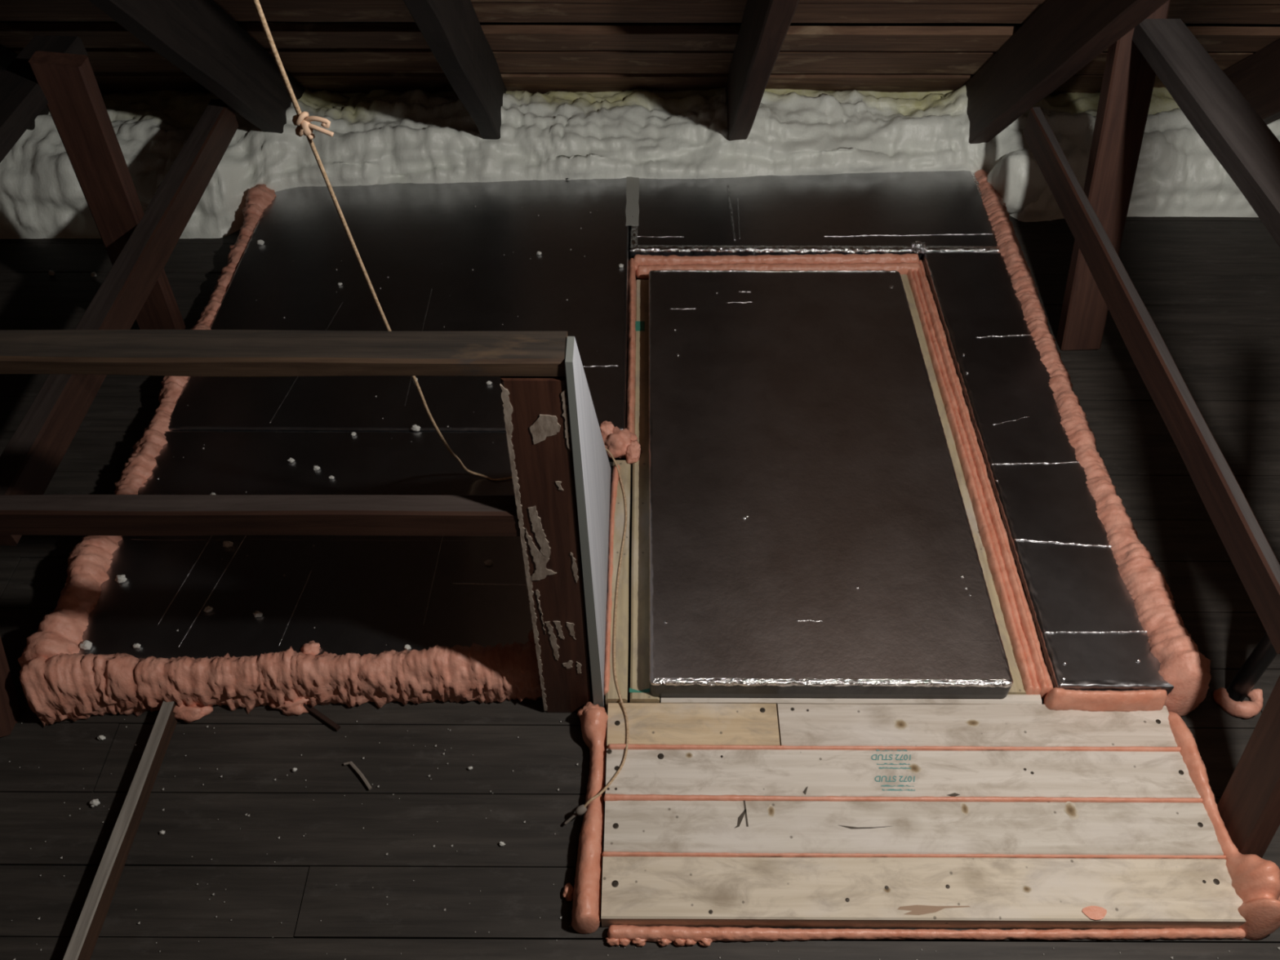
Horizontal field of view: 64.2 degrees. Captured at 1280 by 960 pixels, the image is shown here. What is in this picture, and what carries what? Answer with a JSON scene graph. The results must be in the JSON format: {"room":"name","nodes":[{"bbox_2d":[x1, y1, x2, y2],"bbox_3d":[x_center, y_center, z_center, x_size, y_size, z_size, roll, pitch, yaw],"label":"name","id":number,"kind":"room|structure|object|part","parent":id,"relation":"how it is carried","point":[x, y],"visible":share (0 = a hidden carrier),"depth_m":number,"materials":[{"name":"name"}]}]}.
{"room":"attic","nodes":[
{"label":"attic","id":0,"kind":"room"},
{"bbox_2d":[0,214,1279,959],"bbox_3d":[0.004,0.361,1.795,7.000,0.040,4.483,0,48,0],"label":"floor","id":1,"kind":"structure","parent":0,"point":[1210,286],"depth_m":1.67,"materials":[{"name":"brown wood"}]},
{"bbox_2d":[0,635,21,737],"bbox_3d":[-1.072,-0.203,1.462,0.040,1.288,0.659,0,48,0],"label":"brace","id":2,"kind":"object","parent":1,"relation":"on","point":[10,708],"visible":0.88,"depth_m":1.70,"materials":[{"name":"brown wood"}]},
{"bbox_2d":[48,270,54,275],"bbox_3d":[-1.480,-0.521,2.564,0.014,0.011,0.013,-29,54,-24],"label":"crumb","id":3,"kind":"object","parent":1,"relation":"on","point":[51,273],"visible":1,"depth_m":2.56,"materials":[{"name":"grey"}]},
{"bbox_2d":[90,271,97,276],"bbox_3d":[-1.372,-0.516,2.560,0.015,0.010,0.012,0,48,0],"label":"crumb","id":4,"kind":"object","parent":1,"relation":"on","point":[93,274],"visible":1,"depth_m":2.56,"materials":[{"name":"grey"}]},
{"bbox_2d":[88,799,100,807],"bbox_3d":[-0.868,0.513,1.622,0.014,0.010,0.014,25,52,21],"label":"crumb","id":5,"kind":"object","parent":1,"relation":"on","point":[95,802],"visible":1,"depth_m":1.62,"materials":[{"name":"grey"}]},
{"bbox_2d":[97,735,105,740],"bbox_3d":[-0.898,0.429,1.700,0.014,0.009,0.009,0,48,0],"label":"crumb","id":6,"kind":"object","parent":1,"relation":"on","point":[100,737],"visible":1,"depth_m":1.70,"materials":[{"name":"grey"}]},
{"bbox_2d":[28,50,186,329],"bbox_3d":[-1.084,-0.548,2.122,0.176,0.711,0.088,35,57,28],"label":"brace","id":7,"kind":"object","parent":1,"relation":"on","point":[76,105],"visible":0.76,"depth_m":1.99,"materials":[{"name":"brown wood"}]},
{"bbox_2d":[0,35,88,162],"bbox_3d":[-1.143,-0.548,1.730,0.092,0.044,0.830,0,48,0],"label":"brace","id":8,"kind":"object","parent":7,"relation":"attached to","point":[22,99],"visible":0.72,"depth_m":1.86,"materials":[{"name":"brown wood"}]},
{"bbox_2d":[0,98,238,545],"bbox_3d":[-1.020,-0.409,2.053,0.053,0.078,1.320,0,48,0],"label":"brace","id":9,"kind":"object","parent":7,"relation":"attached to","point":[33,454],"visible":0.84,"depth_m":1.98,"materials":[{"name":"brown wood"}]},
{"bbox_2d":[62,700,177,959],"bbox_3d":[-0.798,0.583,1.540,0.021,0.039,0.605,1,48,1],"label":"batten","id":10,"kind":"object","parent":1,"relation":"on","point":[86,934],"visible":0.93,"depth_m":1.56,"materials":[{"name":"brown wood"}]},
{"bbox_2d":[17,183,275,667],"bbox_3d":[-0.998,-0.230,2.221,0.115,0.126,1.522,0,48,0],"label":"bead","id":11,"kind":"object","parent":1,"relation":"on","point":[60,631],"visible":0.42,"depth_m":1.88},
{"bbox_2d":[19,628,542,727],"bbox_3d":[-0.587,0.323,1.720,0.889,0.122,0.116,-2,48,-2],"label":"bead","id":12,"kind":"object","parent":1,"relation":"on","point":[74,686],"visible":0.94,"depth_m":1.70},
{"bbox_2d":[0,329,611,712],"bbox_3d":[-0.740,-0.066,1.624,1.361,0.789,0.548,0,48,0],"label":"stair railing","id":13,"kind":"object","parent":1,"relation":"on","point":[559,508],"visible":0.99,"depth_m":1.35,"materials":[{"name":"brown wood"}]},
{"bbox_3d":[-0.789,0.047,1.387,1.254,0.054,0.039,0,48,0],"label":"rail","id":14,"kind":"part","parent":13,"relation":"part of","materials":[{"name":"brown wood"}]},
{"bbox_3d":[-0.750,-0.149,1.186,1.330,0.030,0.059,0,48,0],"label":"rail","id":15,"kind":"part","parent":13,"relation":"part of","materials":[{"name":"brown wood"}]},
{"bbox_3d":[-0.122,0.125,1.470,0.078,0.758,0.042,0,48,0],"label":"post","id":16,"kind":"part","parent":13,"relation":"part of","materials":[{"name":"brown wood"}]},
{"bbox_3d":[-0.071,-0.068,1.623,0.024,0.787,0.540,0,48,0],"label":"drywall panel","id":17,"kind":"part","parent":13,"relation":"part of","materials":[{"name":"grey paper"}]},
{"bbox_2d":[302,703,340,731],"bbox_3d":[-0.546,0.397,1.730,0.096,0.009,0.010,26,53,22],"label":"stick","id":18,"kind":"object","parent":1,"relation":"on","point":[332,724],"visible":0.89,"depth_m":1.72,"materials":[{"name":"brown wood"}]},
{"bbox_2d":[77,177,629,662],"bbox_3d":[-0.503,-0.252,2.274,0.948,0.077,1.571,0,48,0],"label":"board","id":19,"kind":"object","parent":1,"relation":"on","point":[424,592],"visible":0.7,"depth_m":2.11,"materials":[{"name":"grey"}]},
{"bbox_2d":[79,640,92,649],"bbox_3d":[-0.941,0.280,1.731,0.020,0.013,0.018,0,48,0],"label":"crumb","id":20,"kind":"object","parent":19,"relation":"on","point":[85,645],"visible":1,"depth_m":1.73,"materials":[{"name":"grey"}]},
{"bbox_2d":[115,574,126,582],"bbox_3d":[-0.930,0.176,1.826,0.018,0.013,0.018,26,53,22],"label":"crumb","id":21,"kind":"object","parent":19,"relation":"on","point":[120,578],"visible":1,"depth_m":1.82,"materials":[{"name":"grey"}]},
{"bbox_2d":[133,643,140,648],"bbox_3d":[-0.855,0.281,1.733,0.013,0.009,0.008,0,48,0],"label":"crumb","id":22,"kind":"object","parent":19,"relation":"on","point":[135,645],"visible":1,"depth_m":1.73,"materials":[{"name":"grey"}]},
{"bbox_2d":[204,605,213,612],"bbox_3d":[-0.755,0.226,1.783,0.016,0.010,0.012,0,48,0],"label":"crumb","id":23,"kind":"object","parent":19,"relation":"on","point":[207,609],"visible":1,"depth_m":1.78,"materials":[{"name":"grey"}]},
{"bbox_2d":[222,541,232,547],"bbox_3d":[-0.760,0.118,1.879,0.019,0.013,0.014,0,48,0],"label":"crumb","id":24,"kind":"object","parent":19,"relation":"on","point":[226,544],"visible":1,"depth_m":1.88,"materials":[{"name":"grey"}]},
{"bbox_2d":[252,610,262,617],"bbox_3d":[-0.666,0.233,1.776,0.018,0.011,0.012,0,48,0],"label":"crumb","id":25,"kind":"object","parent":19,"relation":"on","point":[257,614],"visible":1,"depth_m":1.77,"materials":[{"name":"grey"}]},
{"bbox_2d":[256,239,264,244],"bbox_3d":[-0.940,-0.589,2.522,0.018,0.014,0.015,17,50,15],"label":"crumb","id":26,"kind":"object","parent":19,"relation":"on","point":[260,242],"visible":1,"depth_m":2.52,"materials":[{"name":"grey"}]},
{"bbox_2d":[287,457,294,462],"bbox_3d":[-0.693,-0.039,2.025,0.013,0.009,0.010,20,51,17],"label":"crumb","id":27,"kind":"object","parent":19,"relation":"on","point":[291,460],"visible":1,"depth_m":2.02,"materials":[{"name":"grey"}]},
{"bbox_2d":[313,465,319,470],"bbox_3d":[-0.638,-0.025,2.012,0.014,0.009,0.011,0,48,0],"label":"crumb","id":28,"kind":"object","parent":19,"relation":"on","point":[315,467],"visible":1,"depth_m":2.01,"materials":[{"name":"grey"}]},
{"bbox_3d":[-0.533,0.127,1.930,0.894,0.076,0.549,0,48,0],"label":"panel","id":29,"kind":"part","parent":19,"relation":"part of","materials":[{"name":"metal"}]},
{"bbox_3d":[-0.502,-0.455,2.460,0.948,0.076,1.019,0,48,0],"label":"panel","id":30,"kind":"part","parent":19,"relation":"part of","materials":[{"name":"metal"}]},
{"bbox_2d":[404,644,410,650],"bbox_3d":[-0.396,0.284,1.732,0.012,0.007,0.010,-20,51,-17],"label":"crumb","id":31,"kind":"object","parent":19,"relation":"on","point":[406,646],"visible":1,"depth_m":1.73,"materials":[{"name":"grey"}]},
{"bbox_2d":[410,424,420,431],"bbox_3d":[-0.459,-0.107,2.084,0.020,0.014,0.012,0,48,0],"label":"crumb","id":32,"kind":"object","parent":19,"relation":"on","point":[415,428],"visible":1,"depth_m":2.08,"materials":[{"name":"grey"}]},
{"bbox_2d":[484,559,493,565],"bbox_3d":[-0.275,0.150,1.852,0.015,0.011,0.011,-25,52,-21],"label":"crumb","id":33,"kind":"object","parent":19,"relation":"on","point":[489,562],"visible":1,"depth_m":1.85,"materials":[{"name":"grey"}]},
{"bbox_2d":[343,761,371,790],"bbox_3d":[-0.457,0.478,1.656,0.069,0.007,0.012,34,56,27],"label":"splinter","id":34,"kind":"object","parent":1,"relation":"on","point":[355,768],"visible":1,"depth_m":1.65,"materials":[{"name":"brown wood"}]},
{"bbox_2d":[498,840,505,845],"bbox_3d":[-0.213,0.563,1.579,0.010,0.007,0.007,0,48,0],"label":"crumb","id":35,"kind":"object","parent":1,"relation":"on","point":[501,843],"visible":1,"depth_m":1.58,"materials":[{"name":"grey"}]},
{"bbox_2d":[562,701,608,933],"bbox_3d":[-0.082,0.510,1.592,0.060,0.059,0.363,1,48,1],"label":"bead","id":36,"kind":"object","parent":1,"relation":"on","point":[586,893],"visible":0.96,"depth_m":1.55},
{"bbox_2d":[599,420,641,463],"bbox_3d":[-0.043,-0.072,2.094,0.115,0.070,0.076,26,53,22],"label":"lump","id":37,"kind":"object","parent":1,"relation":"on","point":[622,443],"visible":0.93,"depth_m":2.07,"materials":[{"name":"pink plastic"}]},
{"bbox_2d":[0,84,1279,239],"bbox_3d":[0.012,-0.916,2.773,5.205,0.242,0.611,0,48,0],"label":"insulation","id":38,"kind":"object","parent":1,"relation":"on","point":[417,135],"visible":0.65,"depth_m":2.72},
{"bbox_2d":[8,205,1279,959],"bbox_3d":[-0.067,0.004,2.041,2.047,0.077,1.858,0,48,0],"label":"dust specks","id":39,"kind":"object","parent":1,"relation":"on","point":[139,922],"visible":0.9,"depth_m":1.61,"materials":[{"name":"grey"}]},
{"bbox_2d":[606,702,779,748],"bbox_3d":[0.087,0.414,1.694,0.281,0.040,0.079,0,48,0],"label":"plank","id":40,"kind":"object","parent":1,"relation":"on","point":[649,723],"visible":0.91,"depth_m":1.68,"materials":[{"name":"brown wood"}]},
{"bbox_2d":[625,170,999,260],"bbox_3d":[0.438,-0.695,2.668,0.951,0.091,0.440,0,48,0],"label":"board","id":41,"kind":"object","parent":1,"relation":"on","point":[919,213],"visible":0.74,"depth_m":2.61,"materials":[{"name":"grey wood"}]},
{"bbox_2d":[605,274,1041,712],"bbox_3d":[0.309,-0.053,2.115,0.731,0.048,1.181,0,48,0],"label":"curb","id":42,"kind":"object","parent":1,"relation":"on","point":[639,690],"visible":0.49,"depth_m":1.88,"materials":[{"name":"brown wood"}]},
{"bbox_2d":[603,464,620,695],"bbox_3d":[-0.053,0.165,1.887,0.017,0.021,0.522,1,48,1],"label":"bead","id":43,"kind":"object","parent":42,"relation":"on","point":[615,475],"visible":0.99,"depth_m":1.87},
{"bbox_2d":[625,257,638,457],"bbox_3d":[-0.021,-0.299,2.304,0.030,0.031,0.666,1,48,1],"label":"bead","id":44,"kind":"object","parent":42,"relation":"attached to","point":[633,264],"visible":0.84,"depth_m":2.30},
{"bbox_2d":[633,253,919,279],"bbox_3d":[0.336,-0.529,2.510,0.712,0.044,0.064,0,48,0],"label":"bead","id":45,"kind":"object","parent":42,"relation":"attached to","point":[903,263],"visible":0.66,"depth_m":2.50},
{"bbox_2d":[648,269,1013,698],"bbox_3d":[0.318,-0.071,2.068,0.601,0.047,1.135,0,48,0],"label":"lid","id":46,"kind":"object","parent":42,"relation":"on","point":[811,535],"visible":1,"depth_m":1.93,"materials":[{"name":"metal"}]},
{"bbox_2d":[906,259,1053,699],"bbox_3d":[0.673,-0.092,2.120,0.055,0.040,1.218,0,48,0],"label":"bead","id":47,"kind":"object","parent":42,"relation":"attached to","point":[1035,676],"visible":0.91,"depth_m":1.98},
{"bbox_2d":[605,748,1200,798],"bbox_3d":[0.412,0.478,1.635,0.932,0.040,0.083,0,48,0],"label":"plank","id":48,"kind":"object","parent":1,"relation":"on","point":[755,772],"visible":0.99,"depth_m":1.62,"materials":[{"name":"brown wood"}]},
{"bbox_2d":[608,743,1181,751],"bbox_3d":[0.419,0.434,1.651,0.940,0.010,0.010,0,48,0],"label":"joint","id":49,"kind":"object","parent":48,"relation":"attached to","point":[611,746],"visible":1,"depth_m":1.65,"materials":[{"name":"pink plastic"}]},
{"bbox_2d":[604,800,1223,858],"bbox_3d":[0.412,0.543,1.575,0.934,0.040,0.085,0,48,0],"label":"plank","id":50,"kind":"object","parent":1,"relation":"on","point":[776,827],"visible":0.91,"depth_m":1.56,"materials":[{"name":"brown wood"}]},
{"bbox_2d":[604,793,1202,802],"bbox_3d":[0.416,0.498,1.591,0.945,0.012,0.014,0,48,0],"label":"joint","id":51,"kind":"object","parent":50,"relation":"attached to","point":[607,797],"visible":1,"depth_m":1.59,"materials":[{"name":"pink plastic"}]},
{"bbox_2d":[600,856,1245,928],"bbox_3d":[0.411,0.611,1.513,0.934,0.040,0.092,0,48,0],"label":"plank","id":52,"kind":"object","parent":1,"relation":"on","point":[695,891],"visible":1,"depth_m":1.49,"materials":[{"name":"beige wood"}]},
{"bbox_2d":[602,851,1226,858],"bbox_3d":[0.413,0.564,1.532,0.940,0.010,0.007,0,48,0],"label":"joint","id":53,"kind":"object","parent":52,"relation":"attached to","point":[604,853],"visible":1,"depth_m":1.53,"materials":[{"name":"pink plastic"}]},
{"bbox_2d":[605,924,1245,946],"bbox_3d":[0.416,0.661,1.479,0.932,0.023,0.030,0,48,0],"label":"bead","id":54,"kind":"object","parent":1,"relation":"on","point":[617,935],"visible":1,"depth_m":1.48},
{"bbox_2d":[776,703,1177,746],"bbox_3d":[0.554,0.415,1.692,0.648,0.040,0.080,0,48,0],"label":"plank","id":55,"kind":"object","parent":1,"relation":"on","point":[798,724],"visible":0.9,"depth_m":1.68,"materials":[{"name":"grey wood"}]},
{"bbox_2d":[1043,687,1167,711],"bbox_3d":[0.774,0.360,1.689,0.196,0.046,0.030,0,48,0],"label":"bead","id":56,"kind":"object","parent":55,"relation":"on","point":[1057,699],"visible":1,"depth_m":1.68},
{"bbox_2d":[986,149,1047,213],"bbox_3d":[0.997,-0.788,2.691,0.154,0.170,0.120,0,48,0],"label":"lump","id":57,"kind":"object","parent":1,"relation":"on","point":[1017,177],"visible":0.76,"depth_m":2.65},
{"bbox_2d":[922,252,1173,701],"bbox_3d":[0.803,-0.086,2.122,0.219,0.078,1.225,0,48,0],"label":"board","id":58,"kind":"object","parent":1,"relation":"on","point":[1091,636],"visible":0.63,"depth_m":1.98,"materials":[{"name":"grey"}]},
{"bbox_2d":[974,168,1211,716],"bbox_3d":[0.907,-0.240,2.233,0.110,0.122,1.631,0,48,0],"label":"bead","id":59,"kind":"object","parent":1,"relation":"on","point":[1182,665],"visible":0.63,"depth_m":1.91},
{"bbox_2d":[1056,0,1170,350],"bbox_3d":[1.007,-0.642,2.185,0.096,0.751,0.277,-6,48,-6],"label":"brace","id":60,"kind":"object","parent":1,"relation":"on","point":[1128,81],"visible":0.75,"depth_m":2.15,"materials":[{"name":"brown wood"}]},
{"bbox_2d":[1132,18,1279,247],"bbox_3d":[1.016,-0.439,1.605,0.091,0.044,1.220,0,48,0],"label":"brace","id":61,"kind":"object","parent":60,"relation":"attached to","point":[1233,131],"visible":1,"depth_m":1.76,"materials":[{"name":"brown wood"}]},
{"bbox_2d":[1168,711,1279,940],"bbox_3d":[0.904,0.502,1.570,0.077,0.102,0.364,0,48,0],"label":"bead","id":62,"kind":"object","parent":1,"relation":"on","point":[1255,880],"visible":0.66,"depth_m":1.49},
{"bbox_2d":[1212,687,1262,719],"bbox_3d":[1.026,0.378,1.735,0.082,0.026,0.055,0,48,0],"label":"foam collar","id":63,"kind":"object","parent":1,"relation":"on","point":[1243,709],"visible":0.99,"depth_m":1.73,"materials":[{"name":"pink plastic"}]},
{"bbox_2d":[1217,675,1279,857],"bbox_3d":[0.921,-0.077,1.160,0.038,1.532,0.461,0,48,0],"label":"brace","id":64,"kind":"object","parent":1,"relation":"on","point":[1249,805],"visible":0.86,"depth_m":1.50,"materials":[{"name":"brown wood"}]},
{"bbox_2d":[1022,106,1279,653],"bbox_3d":[0.915,-0.308,1.905,0.027,0.072,1.440,0,48,0],"label":"brace","id":65,"kind":"object","parent":64,"relation":"attached to","point":[1247,547],"visible":1,"depth_m":1.75,"materials":[{"name":"brown wood"}]},
{"bbox_2d":[1226,632,1277,701],"bbox_3d":[1.036,0.002,1.418,0.031,1.002,0.115,9,48,8],"label":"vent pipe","id":66,"kind":"object","parent":1,"relation":"on","point":[1264,653],"visible":0.84,"depth_m":1.70,"materials":[{"name":"black"}]},
{"bbox_2d":[0,0,1279,95],"bbox_3d":[0.006,-1.002,0.908,7.000,3.454,3.603,0,48,0],"label":"ceiling","id":67,"kind":"structure","parent":0,"point":[351,46],"depth_m":2.47,"materials":[{"name":"brown wood"}]},
{"bbox_2d":[0,44,48,129],"bbox_3d":[-1.599,-0.875,0.822,0.055,3.225,3.332,0,48,0],"label":"rafter","id":68,"kind":"object","parent":67,"relation":"attached to","point":[7,56],"visible":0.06,"depth_m":2.53,"materials":[{"name":"brown wood"}]},
{"bbox_2d":[88,0,305,133],"bbox_3d":[-0.959,-0.872,0.820,0.054,3.226,3.333,0,48,0],"label":"rafter","id":69,"kind":"object","parent":67,"relation":"attached to","point":[198,37],"visible":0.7,"depth_m":2.24,"materials":[{"name":"brown wood"}]},
{"bbox_2d":[252,0,628,825],"bbox_3d":[-0.194,-0.440,1.083,0.359,2.079,0.770,0,48,0],"label":"rope","id":70,"kind":"object","parent":67,"relation":"hanging from","point":[305,127],"visible":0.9,"depth_m":1.25,"materials":[{"name":"beige fabric"}]},
{"bbox_3d":[-0.187,-0.094,1.475,0.340,0.979,0.750,0,48,0],"label":"cord","id":71,"kind":"part","parent":70,"relation":"part of","materials":[{"name":"fabric"}]},
{"bbox_2d":[403,0,506,139],"bbox_3d":[-0.400,-0.871,0.819,0.055,3.226,3.331,0,48,0],"label":"rafter","id":72,"kind":"object","parent":67,"relation":"attached to","point":[452,30],"visible":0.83,"depth_m":2.22,"materials":[{"name":"brown wood"}]},
{"bbox_2d":[725,0,799,141],"bbox_3d":[0.253,-0.867,0.817,0.055,3.226,3.332,0,48,0],"label":"rafter","id":73,"kind":"object","parent":67,"relation":"attached to","point":[766,24],"visible":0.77,"depth_m":2.20,"materials":[{"name":"brown wood"}]},
{"bbox_2d":[962,0,1168,143],"bbox_3d":[0.900,-0.865,0.814,0.057,3.225,3.331,0,48,0],"label":"rafter","id":74,"kind":"object","parent":67,"relation":"attached to","point":[1061,37],"visible":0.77,"depth_m":2.24,"materials":[{"name":"brown wood"}]},
{"bbox_2d":[1222,38,1279,124],"bbox_3d":[1.541,-0.863,0.813,0.057,3.226,3.333,0,48,0],"label":"rafter","id":75,"kind":"object","parent":67,"relation":"attached to","point":[1256,76],"visible":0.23,"depth_m":2.50,"materials":[{"name":"brown wood"}]}
]}

